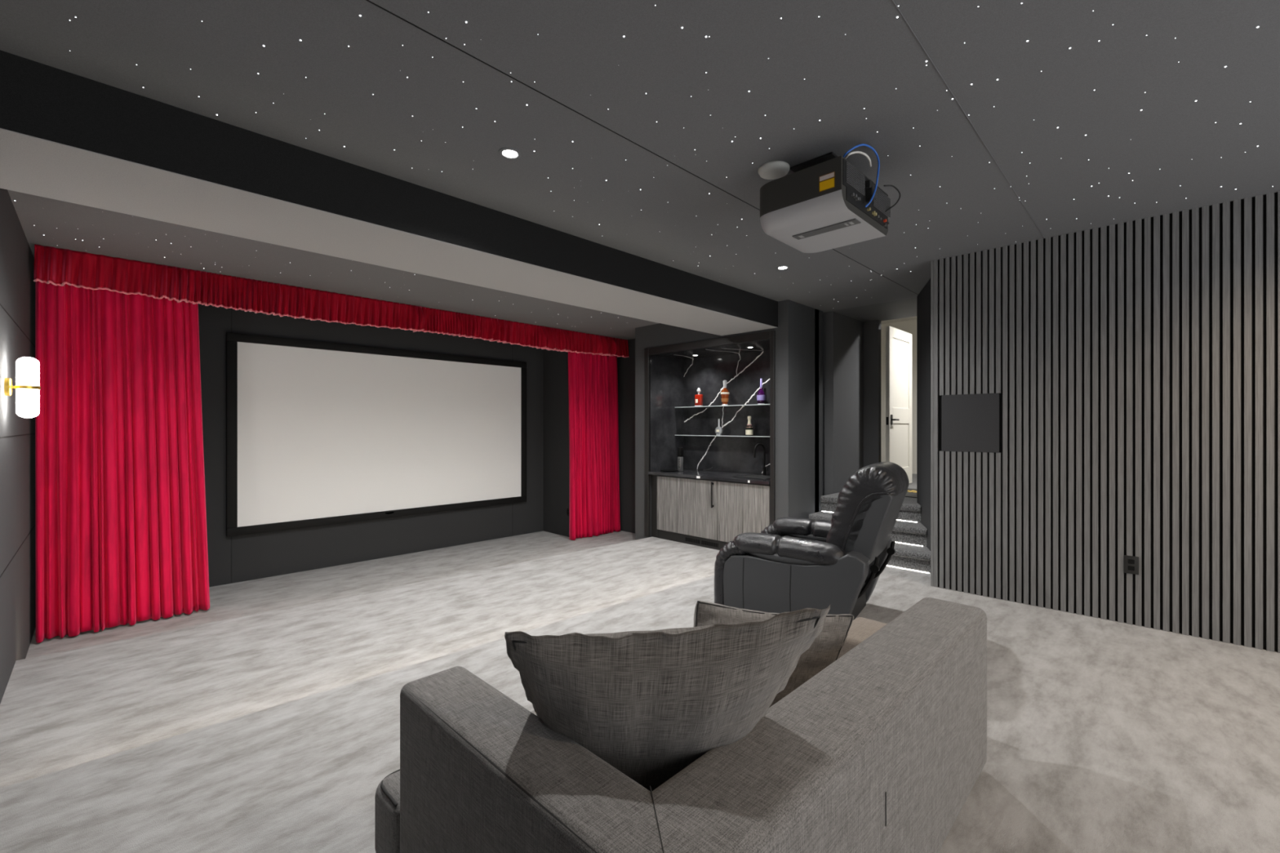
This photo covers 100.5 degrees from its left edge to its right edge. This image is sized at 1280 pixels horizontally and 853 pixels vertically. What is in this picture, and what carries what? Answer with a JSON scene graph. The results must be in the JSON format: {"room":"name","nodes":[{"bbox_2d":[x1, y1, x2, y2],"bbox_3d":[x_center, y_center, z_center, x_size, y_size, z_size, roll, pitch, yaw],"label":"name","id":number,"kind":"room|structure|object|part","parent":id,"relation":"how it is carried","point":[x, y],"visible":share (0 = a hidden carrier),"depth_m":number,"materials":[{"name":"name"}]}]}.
{"room":"home theater","nodes":[
{"label":"home theater","id":0,"kind":"room"},
{"bbox_2d":[0,187,35,703],"bbox_3d":[-1.861,0.145,1.246,9.600,3.170,0.102,0,0,45],"label":"wall","id":1,"kind":"structure","parent":0,"point":[17,286],"depth_m":3.28,"materials":[{"name":"paint"}]},
{"bbox_2d":[4,356,40,417],"bbox_3d":[-3.468,-0.220,2.992,0.100,0.344,0.130,0,0,45],"label":"wall sconce","id":2,"kind":"object","parent":1,"relation":"attached to","point":[27,386],"visible":1,"depth_m":2.97,"materials":[{"name":"white glass"}]},
{"bbox_3d":[-3.506,-0.220,2.953,0.100,0.100,0.022,0,0,45],"label":"wall plate","id":3,"kind":"part","parent":2,"relation":"part of","materials":[{"name":"gold metal"}]},
{"bbox_3d":[-3.456,-0.130,3.004,0.088,0.163,0.088,0,0,45],"label":"lamp shade","id":4,"kind":"part","parent":2,"relation":"part of","materials":[{"name":"white glass"}]},
{"bbox_3d":[-3.456,-0.310,3.004,0.088,0.163,0.088,0,0,45],"label":"lamp shade","id":5,"kind":"part","parent":2,"relation":"part of","materials":[{"name":"white glass"}]},
{"bbox_2d":[198,303,635,586],"bbox_3d":[-2.401,0.145,6.111,2.000,3.170,6.270,0,0,45],"label":"wall","id":6,"kind":"structure","parent":0,"point":[245,557],"depth_m":6.75,"materials":[{"name":"black paint"}]},
{"bbox_2d":[226,332,526,537],"bbox_3d":[-2.990,0.083,6.759,0.050,2.105,3.606,0,0,45],"label":"projection screen","id":7,"kind":"object","parent":6,"relation":"attached to","point":[318,433],"visible":1,"depth_m":6.39,"materials":[{"name":"white fabric"}]},
{"bbox_2d":[566,507,569,515],"bbox_3d":[-1.056,1.260,7.847,0.072,0.116,0.009,0,0,45],"label":"wall outlet","id":8,"kind":"object","parent":6,"relation":"attached to","point":[567,508],"visible":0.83,"depth_m":7.85,"materials":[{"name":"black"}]},
{"bbox_2d":[0,0,1279,339],"bbox_3d":[1.604,-1.560,4.760,9.600,0.500,9.970,0,0,45],"label":"ceiling","id":9,"kind":"structure","parent":0,"point":[842,68],"depth_m":2.27,"materials":[{"name":"grey paint"}]},
{"bbox_2d":[32,244,629,357],"bbox_3d":[-2.322,-1.185,6.061,6.064,0.310,0.252,0,0,-45],"label":"curtain valance","id":10,"kind":"object","parent":9,"relation":"hanging from","point":[55,266],"visible":1,"depth_m":5.00,"materials":[{"name":"fabric"}]},
{"bbox_2d":[35,280,209,643],"bbox_3d":[-4.188,0.203,4.368,0.167,2.825,1.032,0,0,45],"label":"stage curtain","id":11,"kind":"object","parent":10,"relation":"hanging from","point":[121,513],"visible":0.95,"depth_m":4.31,"materials":[{"name":"fabric"}]},
{"bbox_2d":[568,351,620,540],"bbox_3d":[-0.667,0.205,7.940,0.150,2.830,0.970,0,0,45],"label":"stage curtain","id":12,"kind":"object","parent":10,"relation":"hanging from","point":[593,380],"visible":0.94,"depth_m":7.88,"materials":[{"name":"fabric"}]},
{"bbox_2d":[0,49,777,335],"bbox_3d":[-0.703,-1.200,4.015,0.740,0.280,5.470,0,0,45],"label":"ceiling beam","id":13,"kind":"structure","parent":9,"relation":"attached to","point":[66,136],"depth_m":2.67,"materials":[{"name":"black paint"}]},
{"bbox_2d":[497,146,521,159],"bbox_3d":[-0.637,-1.339,2.608,0.112,0.009,0.112,0,0,45],"label":"recessed light","id":14,"kind":"object","parent":9,"relation":"in","point":[508,153],"visible":1,"depth_m":2.60,"materials":[{"name":"white plastic"}]},
{"bbox_2d":[775,265,789,270],"bbox_3d":[1.203,-1.339,4.484,0.112,0.009,0.112,0,0,45],"label":"recessed light","id":15,"kind":"object","parent":9,"relation":"in","point":[783,267],"visible":1,"depth_m":4.47,"materials":[{"name":"white plastic"}]},
{"bbox_2d":[760,143,900,253],"bbox_3d":[0.973,-1.165,2.738,0.511,0.348,0.594,0,0,45],"label":"projector","id":16,"kind":"object","parent":9,"relation":"hanging from","point":[827,203],"visible":1,"depth_m":2.59,"materials":[{"name":"grey plastic"}]},
{"bbox_2d":[846,161,865,195],"bbox_3d":[1.010,-1.158,2.490,0.005,0.092,0.202,0,0,45],"label":"vent grille","id":17,"kind":"object","parent":16,"relation":"attached to","point":[855,180],"depth_m":2.49,"materials":[{"name":"grey"}]},
{"bbox_3d":[1.103,-1.121,2.596,0.013,0.177,0.543,0,0,45],"label":"connector panel","id":18,"kind":"part","parent":16,"relation":"part of","materials":[{"name":"black plastic"}]},
{"bbox_2d":[873,185,890,217],"bbox_3d":[1.238,-1.148,2.721,0.005,0.102,0.222,0,0,45],"label":"vent grille","id":19,"kind":"object","parent":16,"relation":"attached to","point":[882,202],"depth_m":2.72,"materials":[{"name":"grey"}]},
{"bbox_2d":[0,530,1279,852],"bbox_3d":[0.329,1.510,3.467,9.600,0.440,6.400,0,0,45],"label":"floor","id":20,"kind":"structure","parent":0,"point":[265,718],"depth_m":2.58,"materials":[{"name":"carpet"}]},
{"bbox_2d":[374,597,986,852],"bbox_3d":[0.260,0.984,1.780,1.191,0.611,1.795,0,0,45],"label":"sofa","id":21,"kind":"object","parent":20,"relation":"on","point":[882,749],"visible":0.71,"depth_m":1.19,"materials":[{"name":"grey fabric"}]},
{"bbox_2d":[374,710,536,852],"bbox_3d":[-0.381,1.149,1.834,0.202,0.242,0.964,0,0,45],"label":"cushion","id":22,"kind":"object","parent":21,"relation":"on","point":[387,797],"depth_m":1.49,"materials":[{"name":"grey fabric"}]},
{"bbox_3d":[-0.232,0.975,1.132,0.980,0.590,0.183,0,0,45],"label":"arm","id":23,"kind":"part","parent":21,"relation":"part of","materials":[{"name":"grey fabric"}]},
{"bbox_2d":[504,604,830,791],"bbox_3d":[0.059,0.677,1.269,0.704,0.618,0.345,0,0,6],"label":"throw pillow","id":24,"kind":"object","parent":21,"relation":"on","point":[649,704],"visible":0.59,"depth_m":1.12,"materials":[{"name":"fabric"}]},
{"bbox_2d":[693,600,853,707],"bbox_3d":[0.436,0.799,1.779,0.586,0.408,0.152,0,0,-5],"label":"throw pillow","id":25,"kind":"object","parent":21,"relation":"on","point":[825,649],"visible":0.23,"depth_m":1.78,"materials":[{"name":"fabric"}]},
{"bbox_3d":[0.601,0.975,1.443,0.230,0.590,1.795,0,0,45],"label":"backrest","id":26,"kind":"part","parent":21,"relation":"part of","materials":[{"name":"grey fabric"}]},
{"bbox_2d":[836,617,887,659],"bbox_3d":[0.973,0.938,2.197,0.270,0.178,0.295,0,0,45],"label":"throw pillow","id":27,"kind":"object","parent":21,"relation":"on","point":[860,628],"visible":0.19,"depth_m":2.20,"materials":[{"name":"beige fabric"}]},
{"bbox_2d":[651,475,769,550],"bbox_3d":[0.987,1.048,6.619,1.800,0.825,0.708,0,0,45],"label":"bar cabinet","id":28,"kind":"object","parent":20,"relation":"on","point":[702,513],"visible":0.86,"depth_m":6.37,"materials":[{"name":"grey wood"}]},
{"bbox_3d":[0.570,0.992,6.595,0.960,0.693,0.020,0,0,45],"label":"cabinet door","id":29,"kind":"part","parent":28,"relation":"part of","materials":[{"name":"grey wood"}]},
{"bbox_2d":[685,537,699,543],"bbox_3d":[0.647,1.406,6.557,0.224,0.048,0.006,0,0,45],"label":"vent grille","id":30,"kind":"object","parent":28,"relation":"attached to","point":[688,540],"depth_m":6.56,"materials":[{"name":"black metal"}]},
{"bbox_2d":[648,468,769,484],"bbox_3d":[1.007,0.612,6.636,1.805,0.036,0.746,0,0,45],"label":"countertop","id":31,"kind":"structure","parent":28,"relation":"on","point":[686,473],"depth_m":6.56,"materials":[{"name":"black stone"}]},
{"bbox_2d":[660,469,678,471],"bbox_3d":[0.389,0.588,7.060,0.250,0.012,0.250,0,0,45],"label":"serving tray","id":32,"kind":"object","parent":31,"relation":"on","point":[663,470],"visible":1,"depth_m":7.11,"materials":[{"name":"black metal"}]},
{"bbox_2d":[677,447,683,471],"bbox_3d":[0.537,0.435,7.068,0.058,0.315,0.059,0,0,45],"label":"cup","id":33,"kind":"object","parent":31,"relation":"on","point":[680,450],"visible":1,"depth_m":7.05,"materials":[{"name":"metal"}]},
{"bbox_2d":[734,474,769,479],"bbox_3d":[1.385,0.592,6.247,0.440,0.004,0.400,0,0,45],"label":"bar sink","id":34,"kind":"object","parent":31,"relation":"in","point":[750,476],"visible":0.83,"depth_m":6.22,"materials":[{"name":"black metal"}]},
{"bbox_2d":[753,443,768,475],"bbox_3d":[1.451,0.398,6.430,0.192,0.391,0.076,0,0,-16],"label":"faucet","id":35,"kind":"object","parent":31,"relation":"on","point":[757,444],"visible":1,"depth_m":6.44,"materials":[{"name":"black metal"}]},
{"bbox_3d":[1.444,0.348,6.420,0.177,0.291,0.021,0,0,-31],"label":"spout","id":36,"kind":"part","parent":35,"relation":"part of","materials":[{"name":"black metal"}]},
{"bbox_2d":[701,540,718,547],"bbox_3d":[0.835,1.406,6.372,0.244,0.048,0.006,0,0,45],"label":"vent grille","id":37,"kind":"object","parent":28,"relation":"attached to","point":[706,544],"depth_m":6.37,"materials":[{"name":"black metal"}]},
{"bbox_3d":[0.854,0.807,6.278,0.016,0.305,0.036,0,0,45],"label":"handle","id":38,"kind":"part","parent":28,"relation":"part of","materials":[{"name":"black metal"}]},
{"bbox_3d":[1.163,0.992,6.011,0.685,0.693,0.020,0,0,45],"label":"cabinet door","id":39,"kind":"part","parent":28,"relation":"part of","materials":[{"name":"grey wood"}]},
{"bbox_2d":[714,462,909,620],"bbox_3d":[1.202,0.762,3.672,1.134,1.055,0.930,0,0,35],"label":"recliner","id":40,"kind":"object","parent":20,"relation":"on","point":[793,564],"visible":0.99,"depth_m":3.29,"materials":[{"name":"black leather"}]},
{"bbox_3d":[0.966,1.008,3.385,0.907,0.506,0.136,0,0,35],"label":"panel","id":41,"kind":"part","parent":40,"relation":"part of","materials":[{"name":"grey leather"}]},
{"bbox_3d":[1.385,1.008,3.991,0.907,0.506,0.136,0,0,35],"label":"panel","id":42,"kind":"part","parent":40,"relation":"part of","materials":[{"name":"grey leather"}]},
{"bbox_3d":[1.150,1.135,3.706,0.679,0.252,0.592,0,0,35],"label":"frame","id":43,"kind":"part","parent":40,"relation":"part of","materials":[{"name":"black"}]},
{"bbox_2d":[826,462,909,552],"bbox_3d":[1.490,0.535,3.471,0.431,0.599,0.611,0,0,35],"label":"cushion","id":44,"kind":"object","parent":40,"relation":"on","point":[864,518],"depth_m":3.22,"materials":[{"name":"black leather"}]},
{"bbox_2d":[808,492,930,573],"bbox_3d":[2.710,1.035,5.719,1.307,0.510,1.780,0,0,45],"label":"staircase","id":45,"kind":"structure","parent":20,"relation":"on","point":[909,535],"depth_m":5.05,"materials":[{"name":"grey carpet"}]},
{"bbox_2d":[905,488,916,497],"bbox_3d":[3.203,0.774,6.181,0.600,0.012,0.820,0,0,45],"label":"door mat","id":46,"kind":"object","parent":45,"relation":"on","point":[912,493],"visible":0.23,"depth_m":6.12,"materials":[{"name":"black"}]},
{"bbox_2d":[635,299,822,540],"bbox_3d":[1.032,0.145,6.707,2.290,3.170,0.800,0,0,45],"label":"wall","id":47,"kind":"structure","parent":0,"point":[799,331],"depth_m":5.91,"materials":[{"name":"paint"}]},
{"bbox_2d":[644,330,775,537],"bbox_3d":[0.761,0.212,6.405,1.940,2.495,0.040,0,0,45],"label":"trim","id":48,"kind":"structure","parent":47,"relation":"attached to","point":[770,335],"depth_m":6.26,"materials":[{"name":"black wood"}]},
{"bbox_2d":[649,339,769,474],"bbox_3d":[1.026,-0.166,6.651,1.840,1.578,0.712,0,0,45],"label":"backsplash","id":49,"kind":"structure","parent":47,"relation":"attached to","point":[676,377],"depth_m":7.11,"materials":[{"name":"black stone"}]},
{"bbox_3d":[0.370,-0.161,7.290,0.010,1.568,0.700,0,0,45],"label":"panel","id":50,"kind":"part","parent":49,"relation":"part of","materials":[{"name":"black stone"}]},
{"bbox_3d":[1.028,-0.950,6.653,1.820,0.011,0.682,0,0,45],"label":"ceiling panel","id":51,"kind":"part","parent":49,"relation":"part of","materials":[{"name":"black stone"}]},
{"bbox_3d":[1.270,-0.176,6.901,1.822,1.537,0.013,0,0,45],"label":"panel","id":52,"kind":"part","parent":49,"relation":"part of","materials":[{"name":"black stone"}]},
{"bbox_2d":[675,404,769,408],"bbox_3d":[1.197,-0.259,6.826,1.811,0.022,0.195,0,0,45],"label":"glass shelf","id":53,"kind":"object","parent":47,"relation":"attached to","point":[705,406],"visible":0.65,"depth_m":6.83,"materials":[{"name":"white"}]},
{"bbox_2d":[694,387,702,406],"bbox_3d":[0.798,-0.398,7.218,0.112,0.255,0.060,0,0,45],"label":"liquor bottle","id":54,"kind":"object","parent":53,"relation":"on","point":[698,397],"visible":0.97,"depth_m":7.19,"materials":[{"name":"red glass"}]},
{"bbox_2d":[720,380,728,405],"bbox_3d":[1.104,-0.436,6.916,0.113,0.332,0.113,0,0,45],"label":"liquor bottle","id":55,"kind":"object","parent":53,"relation":"on","point":[724,393],"visible":0.98,"depth_m":6.88,"materials":[{"name":"brown glass"}]},
{"bbox_2d":[756,378,765,404],"bbox_3d":[1.489,-0.429,6.537,0.107,0.318,0.107,0,0,45],"label":"liquor bottle","id":56,"kind":"object","parent":53,"relation":"on","point":[761,397],"visible":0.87,"depth_m":6.50,"materials":[{"name":"purple glass"}]},
{"bbox_2d":[675,435,769,437],"bbox_3d":[1.197,0.127,6.826,1.811,0.022,0.195,0,0,45],"label":"glass shelf","id":57,"kind":"object","parent":47,"relation":"attached to","point":[675,435],"visible":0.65,"depth_m":6.87,"materials":[{"name":"white"}]},
{"bbox_2d":[715,418,722,435],"bbox_3d":[1.036,0.008,6.982,0.116,0.215,0.054,0,0,45],"label":"liquor bottle","id":58,"kind":"object","parent":57,"relation":"on","point":[718,430],"visible":0.97,"depth_m":6.96,"materials":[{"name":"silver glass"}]},
{"bbox_2d":[745,416,752,435],"bbox_3d":[1.368,-0.007,6.657,0.092,0.246,0.092,0,0,45],"label":"champagne bottle","id":59,"kind":"object","parent":57,"relation":"on","point":[748,430],"visible":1,"depth_m":6.63,"materials":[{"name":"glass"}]},
{"bbox_2d":[822,311,880,495],"bbox_3d":[2.460,-0.250,6.668,0.740,3.080,0.950,0,0,45],"label":"wall","id":60,"kind":"structure","parent":0,"point":[851,347],"depth_m":6.52,"materials":[{"name":"grey paint"}]},
{"bbox_2d":[880,319,916,474],"bbox_3d":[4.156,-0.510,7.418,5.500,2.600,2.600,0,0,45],"label":"door frame","id":61,"kind":"structure","parent":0,"point":[909,326],"depth_m":8.83,"materials":[{"name":"white paint"}]},
{"bbox_2d":[885,325,911,483],"bbox_3d":[3.417,-0.246,6.950,0.097,2.028,0.844,0,0,45],"label":"door","id":62,"kind":"structure","parent":61,"relation":"in","point":[898,342],"depth_m":6.89,"materials":[{"name":"white paint"}]},
{"bbox_3d":[3.217,-0.085,6.715,0.052,0.130,0.160,0,0,45],"label":"handle","id":63,"kind":"part","parent":62,"relation":"part of","materials":[{"name":"black metal"}]},
{"bbox_2d":[907,474,916,488],"bbox_3d":[4.149,0.836,7.411,5.500,0.108,2.620,0,0,45],"label":"floor","id":64,"kind":"structure","parent":0,"point":[913,485],"depth_m":7.28,"materials":[{"name":"grey carpet"}]},
{"bbox_2d":[916,278,930,551],"bbox_3d":[2.948,-0.050,5.287,0.359,2.680,2.165,0,0,30],"label":"wall","id":65,"kind":"structure","parent":0,"point":[923,298],"depth_m":5.12,"materials":[{"name":"grey paint"}]},
{"bbox_2d":[930,191,1279,653],"bbox_3d":[3.794,-0.075,2.944,3.959,2.730,0.100,0,0,45],"label":"wall","id":66,"kind":"structure","parent":0,"point":[1133,366],"depth_m":3.50,"materials":[{"name":"black wood"}]},
{"bbox_2d":[942,393,999,453],"bbox_3d":[2.548,-0.027,4.112,0.385,0.446,0.018,0,0,45],"label":"wall panel","id":67,"kind":"object","parent":66,"relation":"attached to","point":[970,422],"visible":1,"depth_m":4.10,"materials":[{"name":"fabric"}]},
{"bbox_2d":[1124,555,1138,574],"bbox_3d":[3.194,0.900,3.458,0.072,0.116,0.009,0,0,45],"label":"wall outlet","id":68,"kind":"object","parent":66,"relation":"attached to","point":[1131,562],"visible":1,"depth_m":3.46,"materials":[{"name":"grey plastic"}]},
{"bbox_2d":[1128,559,1134,564],"bbox_3d":[3.193,0.878,3.457,0.032,0.028,0.004,0,0,45],"label":"socket","id":69,"kind":"object","parent":68,"relation":"attached to","point":[1130,561],"depth_m":3.46,"materials":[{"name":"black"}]},
{"bbox_2d":[1128,565,1134,570],"bbox_3d":[3.193,0.922,3.457,0.032,0.028,0.004,0,0,45],"label":"socket","id":70,"kind":"object","parent":68,"relation":"attached to","point":[1130,567],"depth_m":3.46,"materials":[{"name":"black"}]}
]}

